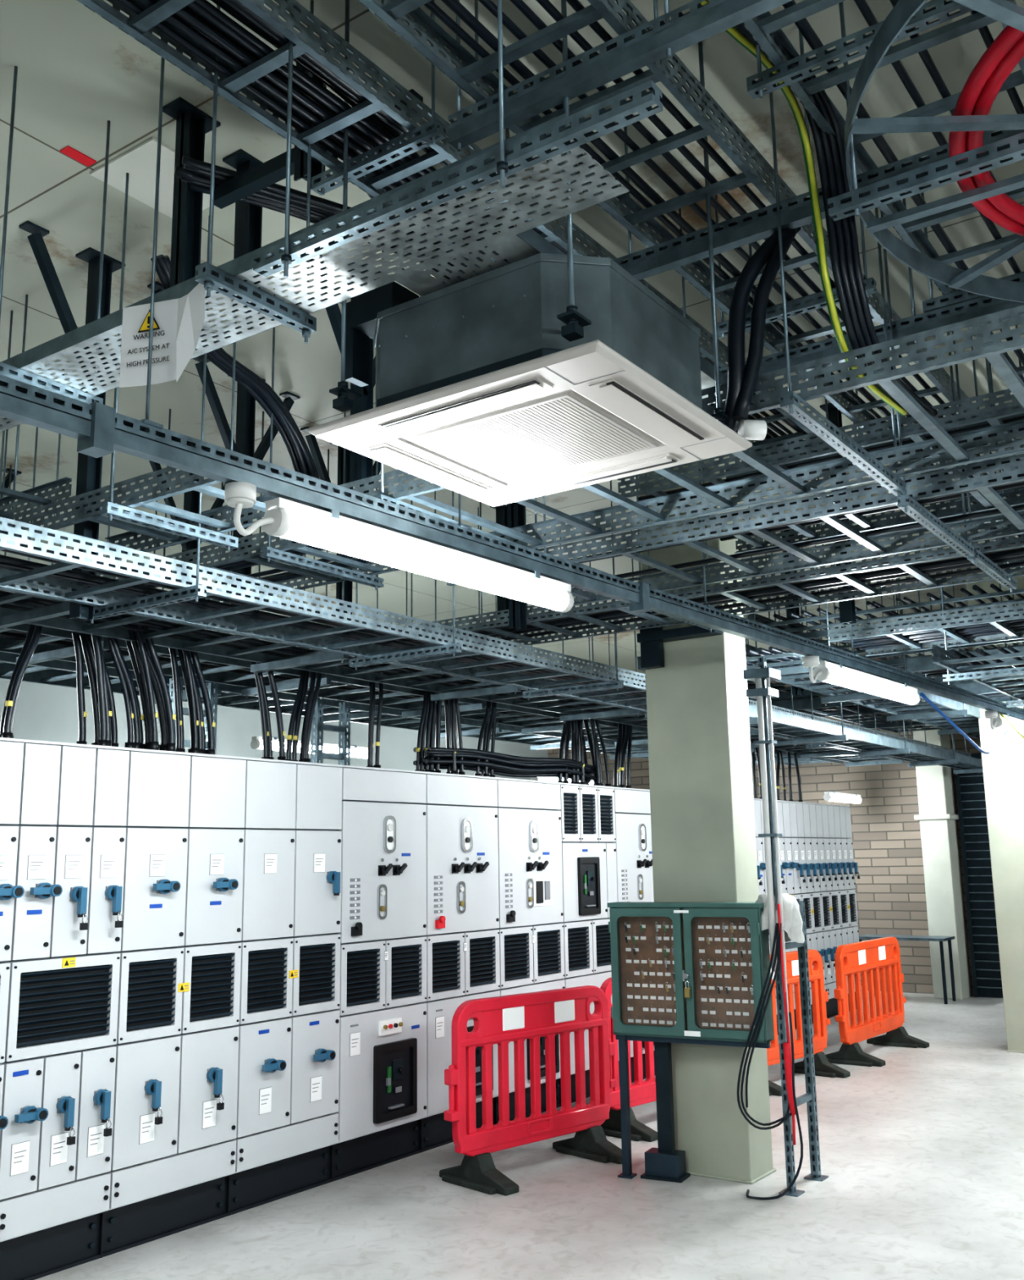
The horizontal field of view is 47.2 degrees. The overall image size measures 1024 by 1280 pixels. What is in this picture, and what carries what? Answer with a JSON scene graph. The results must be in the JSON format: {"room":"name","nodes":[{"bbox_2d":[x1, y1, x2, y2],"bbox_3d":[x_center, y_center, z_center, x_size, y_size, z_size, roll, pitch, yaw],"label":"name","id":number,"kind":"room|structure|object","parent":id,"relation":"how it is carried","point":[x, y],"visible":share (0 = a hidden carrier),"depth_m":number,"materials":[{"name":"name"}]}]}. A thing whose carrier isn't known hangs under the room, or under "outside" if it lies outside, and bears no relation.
{"room":"electrical room","nodes":[
{"label":"electrical room","id":0,"kind":"room"},
{"bbox_2d":[89,137,209,217],"bbox_3d":[-1.334,-1.769,4.531,0.370,0.011,0.420,-8,-13,34],"label":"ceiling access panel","id":1,"kind":"object","parent":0,"point":[140,162],"depth_m":4.47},
{"bbox_2d":[0,591,547,780],"bbox_3d":[-5.240,1.499,10.004,0.200,4.300,20.500,-8,-13,34],"label":"wall","id":2,"kind":"structure","parent":0,"point":[42,712],"depth_m":12.96,"materials":[{"name":"paint"}]},
{"bbox_2d":[0,0,1023,679],"bbox_3d":[0.885,-1.570,6.226,15.200,0.150,20.600,-8,-13,34],"label":"ceiling","id":3,"kind":"structure","parent":0,"point":[78,72],"depth_m":4.76,"materials":[{"name":"paint"}]},
{"bbox_2d":[0,294,71,534],"bbox_3d":[-3.783,-0.878,5.964,4.300,1.160,0.760,-8,-13,34],"label":"cable tray","id":4,"kind":"object","parent":3,"relation":"hanging from","point":[28,496],"visible":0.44,"depth_m":5.04,"materials":[{"name":"metal"}]},
{"bbox_2d":[18,221,164,621],"bbox_3d":[-1.779,-0.873,4.965,0.100,1.600,0.740,-8,-13,34],"label":"bracket","id":5,"kind":"object","parent":3,"relation":"hanging from","point":[89,473],"visible":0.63,"depth_m":4.91,"materials":[{"name":"metal"}]},
{"bbox_2d":[12,173,275,559],"bbox_3d":[-1.375,-1.057,4.615,1.200,1.380,0.610,-8,-13,34],"label":"cable tray","id":6,"kind":"object","parent":3,"relation":"hanging from","point":[153,523],"visible":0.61,"depth_m":4.44,"materials":[{"name":"metal"}]},
{"bbox_2d":[149,460,226,568],"bbox_3d":[-2.113,-0.462,7.678,0.100,1.400,0.740,-8,-13,34],"label":"bracket","id":7,"kind":"object","parent":3,"relation":"hanging from","point":[191,498],"visible":0.03,"depth_m":7.72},
{"bbox_2d":[162,97,220,287],"bbox_3d":[-1.127,-1.518,4.078,0.100,0.680,0.180,-8,-13,34],"label":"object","id":8,"kind":"object","parent":3,"relation":"hanging from","point":[193,123],"visible":0.7,"depth_m":4.07,"materials":[{"name":"metal"}]},
{"bbox_2d":[2,282,401,620],"bbox_3d":[-2.216,-0.739,6.434,4.300,1.310,0.760,-8,-13,34],"label":"cable tray","id":9,"kind":"object","parent":3,"relation":"hanging from","point":[301,567],"visible":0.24,"depth_m":5.46,"materials":[{"name":"metal"}]},
{"bbox_2d":[151,254,319,555],"bbox_3d":[-1.130,-0.945,4.971,0.218,0.947,1.191,-5,-11,19],"label":"cable bundle","id":10,"kind":"object","parent":9,"relation":"on","point":[302,460],"visible":0.48,"depth_m":5.15,"materials":[{"name":"black"}]},
{"bbox_2d":[192,355,299,605],"bbox_3d":[-1.429,-0.741,6.244,0.100,1.400,0.740,-8,-13,34],"label":"bracket","id":11,"kind":"object","parent":3,"relation":"hanging from","point":[246,402],"visible":0.33,"depth_m":6.29,"materials":[{"name":"metal"}]},
{"bbox_2d":[204,149,340,318],"bbox_3d":[-0.987,-1.503,4.385,0.900,0.600,0.180,-8,-13,34],"label":"bracket","id":12,"kind":"object","parent":3,"relation":"hanging from","point":[248,217],"visible":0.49,"depth_m":4.38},
{"bbox_2d":[213,48,422,208],"bbox_3d":[-0.654,-1.693,3.808,0.900,0.450,0.180,-8,-13,34],"label":"bracket","id":13,"kind":"object","parent":3,"relation":"hanging from","point":[273,171],"visible":0.17,"depth_m":3.87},
{"bbox_2d":[300,426,381,657],"bbox_3d":[-1.041,-0.550,7.299,0.100,1.400,0.740,-8,-13,34],"label":"bracket","id":14,"kind":"object","parent":3,"relation":"hanging from","point":[316,454],"visible":0.16,"depth_m":7.24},
{"bbox_2d":[309,254,381,487],"bbox_3d":[-0.657,-1.163,5.146,0.100,1.000,0.740,-8,-13,34],"label":"bracket","id":15,"kind":"object","parent":3,"relation":"hanging from","point":[361,467],"visible":0.14,"depth_m":5.07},
{"bbox_2d":[0,0,727,431],"bbox_3d":[-1.078,-1.236,4.391,3.980,1.120,1.720,-8,-13,34],"label":"cable tray","id":16,"kind":"object","parent":3,"relation":"attached to","point":[521,242],"visible":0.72,"depth_m":3.17,"materials":[{"name":"metal"}]},
{"bbox_2d":[119,297,179,387],"bbox_3d":[-1.014,-0.833,3.289,0.190,0.240,0.025,-5,-11,19],"label":"warning sign","id":17,"kind":"object","parent":16,"relation":"attached to","point":[135,319],"visible":0.95,"depth_m":3.29,"materials":[{"name":"plastic"}]},
{"bbox_2d":[176,283,204,382],"bbox_3d":[-0.867,-0.841,3.193,0.030,0.255,0.143,9,-15,-44],"label":"paper note","id":18,"kind":"object","parent":16,"relation":"attached to","point":[191,307],"visible":0.88,"depth_m":3.21,"materials":[{"name":"white"}]},
{"bbox_2d":[0,429,757,764],"bbox_3d":[-0.654,0.079,10.389,0.760,1.510,13.000,-8,-13,34],"label":"cable tray","id":19,"kind":"object","parent":3,"relation":"hanging from","point":[43,673],"visible":0.34,"depth_m":9.00,"materials":[{"name":"metal"}]},
{"bbox_2d":[0,390,843,766],"bbox_3d":[0.164,-0.025,9.822,0.760,1.540,13.000,-8,-13,34],"label":"cable tray","id":20,"kind":"object","parent":3,"relation":"hanging from","point":[42,652],"visible":0.4,"depth_m":7.66,"materials":[{"name":"metal"}]},
{"bbox_2d":[0,630,784,757],"bbox_3d":[0.046,0.577,9.549,0.339,0.068,12.702,-8,-13,34],"label":"cable bundle","id":21,"kind":"object","parent":20,"relation":"on","point":[11,634],"visible":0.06,"depth_m":7.16,"materials":[{"name":"black"}]},
{"bbox_2d":[76,0,828,461],"bbox_3d":[0.020,-1.579,4.175,0.500,0.560,5.700,-8,-13,34],"label":"cable tray","id":22,"kind":"object","parent":3,"relation":"hanging from","point":[146,17],"visible":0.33,"depth_m":3.33,"materials":[{"name":"metal"}]},
{"bbox_2d":[173,155,465,271],"bbox_3d":[-0.344,-1.467,4.318,1.750,0.176,0.212,4,-12,-26],"label":"cable bundle","id":23,"kind":"object","parent":22,"relation":"on","point":[195,172],"visible":0.32,"depth_m":4.07,"materials":[{"name":"black"}]},
{"bbox_2d":[154,0,485,285],"bbox_3d":[-0.598,-1.558,3.506,0.392,0.094,4.058,-7,-12,28],"label":"cable bundle","id":24,"kind":"object","parent":22,"relation":"on","point":[352,102],"visible":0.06,"depth_m":3.34,"materials":[{"name":"black"}]},
{"bbox_2d":[0,311,905,767],"bbox_3d":[0.639,-0.162,9.077,0.710,1.560,13.707,-8,-13,34],"label":"cable tray","id":25,"kind":"object","parent":3,"relation":"hanging from","point":[18,608],"visible":0.53,"depth_m":6.48,"materials":[{"name":"metal"}]},
{"bbox_2d":[0,217,970,768],"bbox_3d":[1.250,-0.227,8.646,0.710,1.610,13.700,-8,-13,34],"label":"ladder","id":26,"kind":"object","parent":3,"relation":"hanging from","point":[168,599],"visible":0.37,"depth_m":5.34,"materials":[{"name":"metal"}]},
{"bbox_2d":[0,543,646,699],"bbox_3d":[1.479,0.491,8.817,0.372,0.051,12.145,-8,-13,34],"label":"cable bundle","id":27,"kind":"object","parent":26,"relation":"on","point":[6,562],"visible":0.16,"depth_m":5.18,"materials":[{"name":"black"}]},
{"bbox_2d":[489,504,511,685],"bbox_3d":[-0.062,-0.309,8.668,0.100,1.400,0.180,-8,-13,34],"label":"bracket","id":28,"kind":"object","parent":3,"relation":"hanging from","point":[500,510],"visible":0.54,"depth_m":8.73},
{"bbox_2d":[0,57,1023,719],"bbox_3d":[1.372,-0.702,6.283,0.073,1.550,18.521,-9,-13,37],"label":"rail","id":29,"kind":"object","parent":3,"relation":"hanging from","point":[98,429],"visible":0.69,"depth_m":3.74,"materials":[{"name":"metal"}]},
{"bbox_2d":[224,481,573,612],"bbox_3d":[-0.301,-0.267,3.998,0.090,0.144,1.665,-9,-13,37],"label":"fluorescent light","id":30,"kind":"object","parent":29,"relation":"attached to","point":[285,518],"visible":1,"depth_m":3.83,"materials":[{"name":"white plastic"}]},
{"bbox_2d":[801,655,919,705],"bbox_3d":[2.134,0.271,7.080,0.090,0.144,1.665,-9,-13,37],"label":"fluorescent light","id":31,"kind":"object","parent":29,"relation":"attached to","point":[837,674],"visible":1,"depth_m":6.92,"materials":[{"name":"white plastic"}]},
{"bbox_2d":[984,710,1023,734],"bbox_3d":[4.194,0.727,9.687,0.090,0.144,1.665,-9,-13,37],"label":"fluorescent light","id":32,"kind":"object","parent":29,"relation":"hanging from","point":[996,720],"visible":1,"depth_m":9.22,"materials":[{"name":"white plastic"}]},
{"bbox_2d":[506,502,526,630],"bbox_3d":[0.021,-0.729,6.571,0.100,1.350,0.180,-8,-13,34],"label":"bracket","id":33,"kind":"object","parent":3,"relation":"hanging from","point":[515,511],"visible":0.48,"depth_m":6.48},
{"bbox_2d":[307,0,800,506],"bbox_3d":[0.162,-1.260,3.585,1.122,1.408,1.042,-8,-13,34],"label":"air conditioner","id":34,"kind":"object","parent":3,"relation":"hanging from","point":[540,374],"depth_m":3.27,"materials":[{"name":"plastic"}]},
{"bbox_2d":[229,330,1023,664],"bbox_3d":[1.560,-0.857,5.990,9.000,1.360,0.760,-8,-13,34],"label":"cable tray","id":35,"kind":"object","parent":3,"relation":"hanging from","point":[988,553],"visible":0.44,"depth_m":5.97,"materials":[{"name":"metal"}]},
{"bbox_2d":[253,0,1023,278],"bbox_3d":[0.411,-1.532,2.860,2.146,1.150,0.762,0,-11,-3],"label":"rail","id":36,"kind":"object","parent":3,"relation":"attached to","point":[580,127],"visible":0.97,"depth_m":2.83,"materials":[{"name":"metal"}]},
{"bbox_2d":[337,92,1023,550],"bbox_3d":[1.764,-1.337,3.550,5.800,1.320,1.090,-8,-13,34],"label":"cable tray","id":37,"kind":"object","parent":3,"relation":"hanging from","point":[990,347],"visible":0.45,"depth_m":4.09,"materials":[{"name":"metal"}]},
{"bbox_2d":[700,0,937,417],"bbox_3d":[0.666,-1.249,3.077,0.115,0.776,2.189,-9,-13,38],"label":"cable","id":38,"kind":"object","parent":37,"relation":"on","point":[829,148],"visible":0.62,"depth_m":3.40,"materials":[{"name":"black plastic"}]},
{"bbox_2d":[357,0,1023,568],"bbox_3d":[1.573,-1.385,5.207,0.630,0.610,9.206,-8,-13,34],"label":"cable tray","id":39,"kind":"object","parent":3,"relation":"attached to","point":[391,12],"visible":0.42,"depth_m":3.52,"materials":[{"name":"metal"}]},
{"bbox_2d":[446,210,1023,611],"bbox_3d":[2.314,-1.167,4.400,5.900,1.360,0.940,-8,-13,34],"label":"cable tray","id":40,"kind":"object","parent":3,"relation":"hanging from","point":[949,537],"visible":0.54,"depth_m":4.96,"materials":[{"name":"metal"}]},
{"bbox_2d":[448,0,1023,544],"bbox_3d":[2.213,-1.491,4.454,3.850,0.700,4.741,-8,-13,34],"label":"rail","id":41,"kind":"object","parent":3,"relation":"attached to","point":[668,37],"visible":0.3,"depth_m":3.29,"materials":[{"name":"metal"}]},
{"bbox_2d":[637,543,974,733],"bbox_3d":[3.247,0.108,11.693,1.060,1.210,6.600,-8,-13,34],"label":"cable tray","id":42,"kind":"object","parent":3,"relation":"hanging from","point":[882,723],"visible":0.24,"depth_m":12.77,"materials":[{"name":"metal"}]},
{"bbox_2d":[617,388,1023,554],"bbox_3d":[2.956,-0.921,4.568,5.100,0.100,1.304,-8,-13,34],"label":"cable tray","id":43,"kind":"object","parent":3,"relation":"hanging from","point":[989,414],"visible":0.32,"depth_m":5.23,"materials":[{"name":"metal"}]},
{"bbox_2d":[819,403,856,624],"bbox_3d":[1.914,-0.735,6.833,0.100,1.300,0.180,-8,-13,34],"label":"bracket","id":44,"kind":"object","parent":3,"relation":"hanging from","point":[846,608],"visible":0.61,"depth_m":6.75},
{"bbox_2d":[745,477,980,746],"bbox_3d":[3.745,0.012,10.546,0.690,1.460,7.901,-8,-13,34],"label":"cable tray","id":45,"kind":"object","parent":3,"relation":"hanging from","point":[793,675],"visible":0.39,"depth_m":9.48,"materials":[{"name":"metal"}]},
{"bbox_2d":[746,492,982,775],"bbox_3d":[3.425,0.219,10.863,0.460,1.740,7.700,-8,-13,34],"label":"cable tray","id":46,"kind":"object","parent":3,"relation":"hanging from","point":[806,730],"visible":0.63,"depth_m":10.02,"materials":[{"name":"metal"}]},
{"bbox_2d":[742,0,1023,382],"bbox_3d":[2.279,-1.454,4.897,0.710,0.610,8.900,-8,-13,34],"label":"cable tray","id":47,"kind":"object","parent":3,"relation":"attached to","point":[759,27],"visible":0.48,"depth_m":3.16,"materials":[{"name":"metal"}]},
{"bbox_2d":[746,551,1023,717],"bbox_3d":[4.615,-0.186,9.835,8.500,1.360,0.860,-8,-13,34],"label":"cable tray","id":48,"kind":"object","parent":3,"relation":"hanging from","point":[803,705],"visible":0.13,"depth_m":10.66,"materials":[{"name":"metal"}]},
{"bbox_2d":[746,497,1023,684],"bbox_3d":[4.463,-0.185,10.502,2.060,1.110,7.200,-8,-13,34],"label":"cable tray","id":49,"kind":"object","parent":3,"relation":"attached to","point":[814,634],"visible":0.22,"depth_m":8.01,"materials":[{"name":"metal"}]},
{"bbox_2d":[827,600,1023,656],"bbox_3d":[4.202,-0.846,6.272,5.001,1.360,0.860,-8,-13,34],"label":"cable tray","id":50,"kind":"object","parent":3,"relation":"hanging from","point":[964,630],"visible":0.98,"depth_m":7.16,"materials":[{"name":"metal"}]},
{"bbox_2d":[844,0,1023,302],"bbox_3d":[1.431,-1.645,3.263,0.937,0.810,2.117,-8,-13,34],"label":"cable tray","id":51,"kind":"object","parent":3,"relation":"attached to","point":[971,280],"visible":0.88,"depth_m":3.01,"materials":[{"name":"metal"}]},
{"bbox_2d":[948,25,1023,235],"bbox_3d":[2.037,-1.393,2.787,1.885,0.044,1.720,-8,-13,34],"label":"power cable","id":52,"kind":"object","parent":51,"relation":"attached to","point":[984,82],"visible":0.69,"depth_m":2.93,"materials":[{"name":"red plastic"}]},
{"bbox_2d":[906,645,1023,682],"bbox_3d":[5.123,-0.620,7.560,5.000,1.360,0.860,-8,-13,34],"label":"cable tray","id":53,"kind":"object","parent":3,"relation":"hanging from","point":[924,665],"visible":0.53,"depth_m":8.52,"materials":[{"name":"metal"}]},
{"bbox_2d":[931,503,1023,709],"bbox_3d":[4.965,-0.057,9.872,0.760,1.610,8.200,-8,-13,34],"label":"cable tray","id":54,"kind":"object","parent":3,"relation":"hanging from","point":[984,673],"visible":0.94,"depth_m":6.91,"materials":[{"name":"metal"}]},
{"bbox_2d":[34,991,1023,1279],"bbox_3d":[0.954,2.779,5.411,15.200,0.100,20.600,-8,-13,34],"label":"floor","id":55,"kind":"structure","parent":0,"point":[922,1151],"depth_m":5.76,"materials":[{"name":"paint"}]},
{"bbox_2d":[0,737,24,1130],"bbox_3d":[-2.571,1.545,4.914,0.890,2.252,0.550,-8,-13,34],"label":"tall cabinet","id":56,"kind":"object","parent":55,"relation":"on","point":[11,750],"visible":1,"depth_m":5.00,"materials":[{"name":"grey"}]},
{"bbox_2d":[0,739,129,1279],"bbox_3d":[-2.254,1.623,5.357,0.890,2.252,0.550,-8,-13,34],"label":"tall cabinet","id":57,"kind":"object","parent":55,"relation":"on","point":[60,1064],"visible":1,"depth_m":5.14,"materials":[{"name":"grey"}]},
{"bbox_2d":[0,600,64,738],"bbox_3d":[-2.250,0.149,5.511,0.133,0.728,0.341,-7,-12,29],"label":"cable","id":58,"kind":"object","parent":57,"relation":"on","point":[34,632],"visible":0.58,"depth_m":5.40,"materials":[{"name":"black plastic"}]},
{"bbox_2d":[102,747,245,1257],"bbox_3d":[-1.886,1.714,5.872,0.890,2.252,0.730,-8,-13,34],"label":"tall cabinet","id":59,"kind":"object","parent":55,"relation":"on","point":[173,1160],"visible":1,"depth_m":5.64,"materials":[{"name":"grey"}]},
{"bbox_2d":[71,631,143,748],"bbox_3d":[-2.039,0.198,5.792,0.198,0.728,0.470,-8,-13,34],"label":"cable","id":60,"kind":"object","parent":59,"relation":"on","point":[105,728],"visible":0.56,"depth_m":5.81,"materials":[{"name":"black plastic"}]},
{"bbox_2d":[125,613,175,751],"bbox_3d":[-1.858,0.206,5.850,0.180,0.729,0.465,-8,-13,34],"label":"cable","id":61,"kind":"object","parent":59,"relation":"on","point":[150,677],"visible":0.6,"depth_m":5.87,"materials":[{"name":"black plastic"}]},
{"bbox_2d":[160,620,215,754],"bbox_3d":[-1.730,0.268,6.188,0.122,0.728,0.367,-11,-14,43],"label":"cable","id":62,"kind":"object","parent":59,"relation":"on","point":[197,740],"visible":0.59,"depth_m":6.20,"materials":[{"name":"black plastic"}]},
{"bbox_2d":[168,678,350,765],"bbox_3d":[-1.643,1.751,7.716,0.060,2.850,1.590,-8,-13,34],"label":"frame","id":63,"kind":"object","parent":55,"relation":"on","point":[341,757],"visible":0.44,"depth_m":8.31,"materials":[{"name":"metal"}]},
{"bbox_2d":[229,757,342,1215],"bbox_3d":[-1.467,1.817,6.461,0.886,2.252,0.730,-8,-13,34],"label":"tall cabinet","id":64,"kind":"object","parent":55,"relation":"on","point":[287,1122],"visible":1,"depth_m":6.23,"materials":[{"name":"grey"}]},
{"bbox_2d":[251,637,285,759],"bbox_3d":[-1.431,0.360,6.707,0.124,0.728,0.291,-10,-14,41],"label":"cable","id":65,"kind":"object","parent":64,"relation":"on","point":[261,691],"visible":0.56,"depth_m":6.73,"materials":[{"name":"black plastic"}]},
{"bbox_2d":[285,670,321,762],"bbox_3d":[-1.211,0.423,7.058,0.179,0.726,0.281,-6,-12,27],"label":"cable","id":66,"kind":"object","parent":64,"relation":"on","point":[296,713],"visible":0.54,"depth_m":6.99,"materials":[{"name":"black plastic"}]},
{"bbox_2d":[333,764,426,1181],"bbox_3d":[-1.047,1.924,7.067,0.865,2.252,0.760,-8,-13,34],"label":"tall cabinet","id":67,"kind":"object","parent":55,"relation":"on","point":[383,1049],"visible":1,"depth_m":6.83,"materials":[{"name":"grey"}]},
{"bbox_2d":[366,681,382,768],"bbox_3d":[-0.878,0.503,7.517,0.101,0.726,0.172,9,-15,-43],"label":"cable","id":68,"kind":"object","parent":67,"relation":"on","point":[371,685],"visible":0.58,"depth_m":7.48,"materials":[{"name":"black plastic"}]},
{"bbox_2d":[422,771,499,1151],"bbox_3d":[-0.609,2.032,7.679,0.865,2.252,0.760,-8,-13,34],"label":"tall cabinet","id":69,"kind":"object","parent":55,"relation":"on","point":[463,939],"visible":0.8,"depth_m":7.45,"materials":[{"name":"grey"}]},
{"bbox_2d":[414,690,441,773],"bbox_3d":[-0.552,0.580,7.958,0.120,0.727,0.248,-8,-13,34],"label":"cable","id":70,"kind":"object","parent":69,"relation":"on","point":[430,717],"visible":0.52,"depth_m":7.93,"materials":[{"name":"black plastic"}]},
{"bbox_2d":[443,674,464,774],"bbox_3d":[-0.413,0.612,8.141,0.192,0.727,0.276,-8,-13,34],"label":"cable","id":71,"kind":"object","parent":69,"relation":"on","point":[452,717],"visible":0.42,"depth_m":8.07,"materials":[{"name":"black plastic"}]},
{"bbox_2d":[493,777,564,1123],"bbox_3d":[-0.163,2.142,8.303,0.865,2.252,0.790,-8,-13,34],"label":"tall cabinet","id":72,"kind":"object","parent":55,"relation":"on","point":[531,902],"visible":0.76,"depth_m":8.12,"materials":[{"name":"grey"}]},
{"bbox_2d":[474,701,496,777],"bbox_3d":[-0.165,0.670,8.470,0.111,0.726,0.388,-7,-12,27],"label":"cable","id":73,"kind":"object","parent":72,"relation":"on","point":[488,725],"visible":0.51,"depth_m":8.43,"materials":[{"name":"black plastic"}]},
{"bbox_2d":[413,746,595,782],"bbox_3d":[0.028,0.933,8.752,0.244,0.178,2.344,-8,-13,34],"label":"cable bundle","id":74,"kind":"object","parent":72,"relation":"on","point":[504,765],"visible":0.93,"depth_m":8.54,"materials":[{"name":"black"}]},
{"bbox_2d":[439,985,622,1195],"bbox_3d":[0.132,2.488,6.640,1.297,0.950,0.540,9,-14,-42],"label":"barrier","id":75,"kind":"object","parent":55,"relation":"on","point":[501,1020],"visible":0.99,"depth_m":6.58,"materials":[{"name":"red"}]},
{"bbox_2d":[557,782,618,1102],"bbox_3d":[0.283,2.254,8.939,0.850,2.252,0.780,-8,-13,34],"label":"tall cabinet","id":76,"kind":"object","parent":55,"relation":"on","point":[588,828],"visible":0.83,"depth_m":8.73,"materials":[{"name":"grey"}]},
{"bbox_2d":[557,699,585,784],"bbox_3d":[0.452,0.825,9.354,0.143,0.728,0.312,-8,-13,34],"label":"cable","id":77,"kind":"object","parent":76,"relation":"on","point":[576,726],"visible":0.48,"depth_m":9.35,"materials":[{"name":"black plastic"}]},
{"bbox_2d":[578,719,610,786],"bbox_3d":[0.631,0.872,9.616,0.191,0.728,0.384,-8,-13,34],"label":"cable","id":78,"kind":"object","parent":76,"relation":"on","point":[593,745],"visible":0.42,"depth_m":9.64,"materials":[{"name":"black plastic"}]},
{"bbox_2d":[600,977,657,1142],"bbox_3d":[0.980,2.680,7.739,0.540,0.950,1.286,-11,-15,43],"label":"barrier","id":79,"kind":"object","parent":55,"relation":"on","point":[641,1091],"visible":0.14,"depth_m":7.40,"materials":[{"name":"red"}]},
{"bbox_2d":[612,786,655,1085],"bbox_3d":[0.739,2.363,9.563,0.865,2.252,0.780,-8,-13,34],"label":"tall cabinet","id":80,"kind":"object","parent":55,"relation":"on","point":[634,875],"visible":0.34,"depth_m":9.36,"materials":[{"name":"grey"}]},
{"bbox_2d":[612,723,631,788],"bbox_3d":[0.951,0.947,10.045,0.179,0.729,0.399,-7,-12,29],"label":"cable","id":81,"kind":"object","parent":80,"relation":"on","point":[624,731],"visible":0.62,"depth_m":9.97,"materials":[{"name":"black plastic"}]},
{"bbox_2d":[607,902,773,1182],"bbox_3d":[0.972,2.165,6.350,0.879,1.451,0.239,-6,-12,26],"label":"cabinet","id":82,"kind":"object","parent":55,"relation":"on","point":[682,972],"visible":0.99,"depth_m":6.38,"materials":[{"name":"metal"}]},
{"bbox_2d":[637,455,775,1183],"bbox_3d":[1.102,0.808,6.856,0.544,4.300,0.324,-8,-13,34],"label":"concrete column","id":83,"kind":"structure","parent":55,"relation":"on","point":[703,828],"depth_m":6.67,"materials":[{"name":"beige paint"}]},
{"bbox_2d":[636,623,722,669],"bbox_3d":[0.974,0.015,6.820,0.500,0.250,0.110,-8,-13,34],"label":"bracket","id":84,"kind":"object","parent":83,"relation":"attached to","point":[651,640],"visible":0.79,"depth_m":6.88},
{"bbox_2d":[753,798,784,1035],"bbox_3d":[2.208,2.720,11.597,0.890,2.252,0.550,-8,-13,34],"label":"tall cabinet","id":85,"kind":"object","parent":55,"relation":"on","point":[757,806],"visible":0.13,"depth_m":11.39,"materials":[{"name":"grey"}]},
{"bbox_2d":[742,657,828,1196],"bbox_3d":[1.494,1.487,6.382,0.155,2.780,0.480,-8,-13,34],"label":"support frame","id":86,"kind":"object","parent":55,"relation":"on","point":[762,676],"visible":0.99,"depth_m":6.31,"materials":[{"name":"metal"}]},
{"bbox_2d":[736,922,803,1199],"bbox_3d":[1.299,2.154,6.042,0.328,1.354,0.133,-5,-12,23],"label":"cable","id":87,"kind":"object","parent":86,"relation":"hanging from","point":[776,935],"visible":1,"depth_m":6.10,"materials":[{"name":"black plastic"}]},
{"bbox_2d":[755,893,804,942],"bbox_3d":[1.436,1.501,6.337,0.257,0.266,0.298,-2,-11,8],"label":"cloth bag","id":88,"kind":"object","parent":86,"relation":"hanging from","point":[793,922],"visible":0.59,"depth_m":6.24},
{"bbox_2d":[776,800,805,1029],"bbox_3d":[2.525,2.798,12.040,0.890,2.252,0.550,-8,-13,34],"label":"tall cabinet","id":89,"kind":"object","parent":55,"relation":"on","point":[792,870],"visible":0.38,"depth_m":11.96,"materials":[{"name":"grey"}]},
{"bbox_2d":[775,749,802,801],"bbox_3d":[3.040,1.463,12.969,0.195,0.723,0.344,-8,-13,34],"label":"cable","id":90,"kind":"object","parent":89,"relation":"on","point":[778,756],"visible":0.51,"depth_m":12.96,"materials":[{"name":"black plastic"}]},
{"bbox_2d":[766,949,849,1096],"bbox_3d":[2.083,2.908,9.052,0.540,0.950,1.337,-11,-15,43],"label":"barrier","id":91,"kind":"object","parent":55,"relation":"on","point":[823,1067],"visible":0.38,"depth_m":9.23,"materials":[{"name":"orange"}]},
{"bbox_2d":[793,801,830,1023],"bbox_3d":[2.842,2.876,12.483,0.890,2.252,0.550,-8,-13,34],"label":"tall cabinet","id":92,"kind":"object","parent":55,"relation":"on","point":[805,811],"visible":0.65,"depth_m":12.34,"materials":[{"name":"grey"}]},
{"bbox_2d":[813,803,843,1017],"bbox_3d":[3.159,2.954,12.926,0.890,2.252,0.550,-8,-13,34],"label":"tall cabinet","id":93,"kind":"object","parent":55,"relation":"on","point":[829,897],"visible":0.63,"depth_m":12.73,"materials":[{"name":"grey"}]},
{"bbox_2d":[832,804,861,1011],"bbox_3d":[3.475,3.032,13.369,0.890,2.252,0.550,-8,-13,34],"label":"tall cabinet","id":94,"kind":"object","parent":55,"relation":"on","point":[842,815],"visible":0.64,"depth_m":13.22,"materials":[{"name":"grey"}]},
{"bbox_2d":[825,936,928,1066],"bbox_3d":[3.141,3.114,10.240,0.540,0.950,1.531,-9,-13,36],"label":"barrier","id":95,"kind":"object","parent":55,"relation":"on","point":[878,955],"visible":0.99,"depth_m":10.15,"materials":[{"name":"orange"}]},
{"bbox_2d":[858,933,955,1004],"bbox_3d":[4.670,3.885,13.892,1.050,0.730,0.450,-8,-13,34],"label":"table","id":96,"kind":"object","parent":55,"relation":"on","point":[868,936],"visible":0.71,"depth_m":13.72,"materials":[{"name":"metal"}]},
{"bbox_2d":[907,644,971,999],"bbox_3d":[5.235,2.162,14.436,0.430,4.300,0.490,-8,-13,34],"label":"column","id":97,"kind":"structure","parent":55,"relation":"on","point":[937,816],"depth_m":14.18,"materials":[{"name":"paint"}]},
{"bbox_2d":[964,563,1023,1053],"bbox_3d":[4.626,1.446,10.564,0.614,4.300,0.474,-8,-13,34],"label":"concrete column","id":98,"kind":"structure","parent":55,"relation":"on","point":[1002,768],"depth_m":10.39,"materials":[{"name":"beige paint"}]},
{"bbox_2d":[547,643,981,995],"bbox_3d":[6.789,2.028,13.852,15.000,4.300,0.300,-8,-13,34],"label":"wall","id":99,"kind":"structure","parent":0,"point":[890,888],"depth_m":15.00,"materials":[{"name":"brick"}]},
{"bbox_2d":[954,752,1002,998],"bbox_3d":[6.139,2.761,13.908,1.500,2.900,0.130,-8,-13,34],"label":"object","id":100,"kind":"object","parent":99,"relation":"in","point":[977,873],"visible":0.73,"depth_m":14.20,"materials":[{"name":"paint"}]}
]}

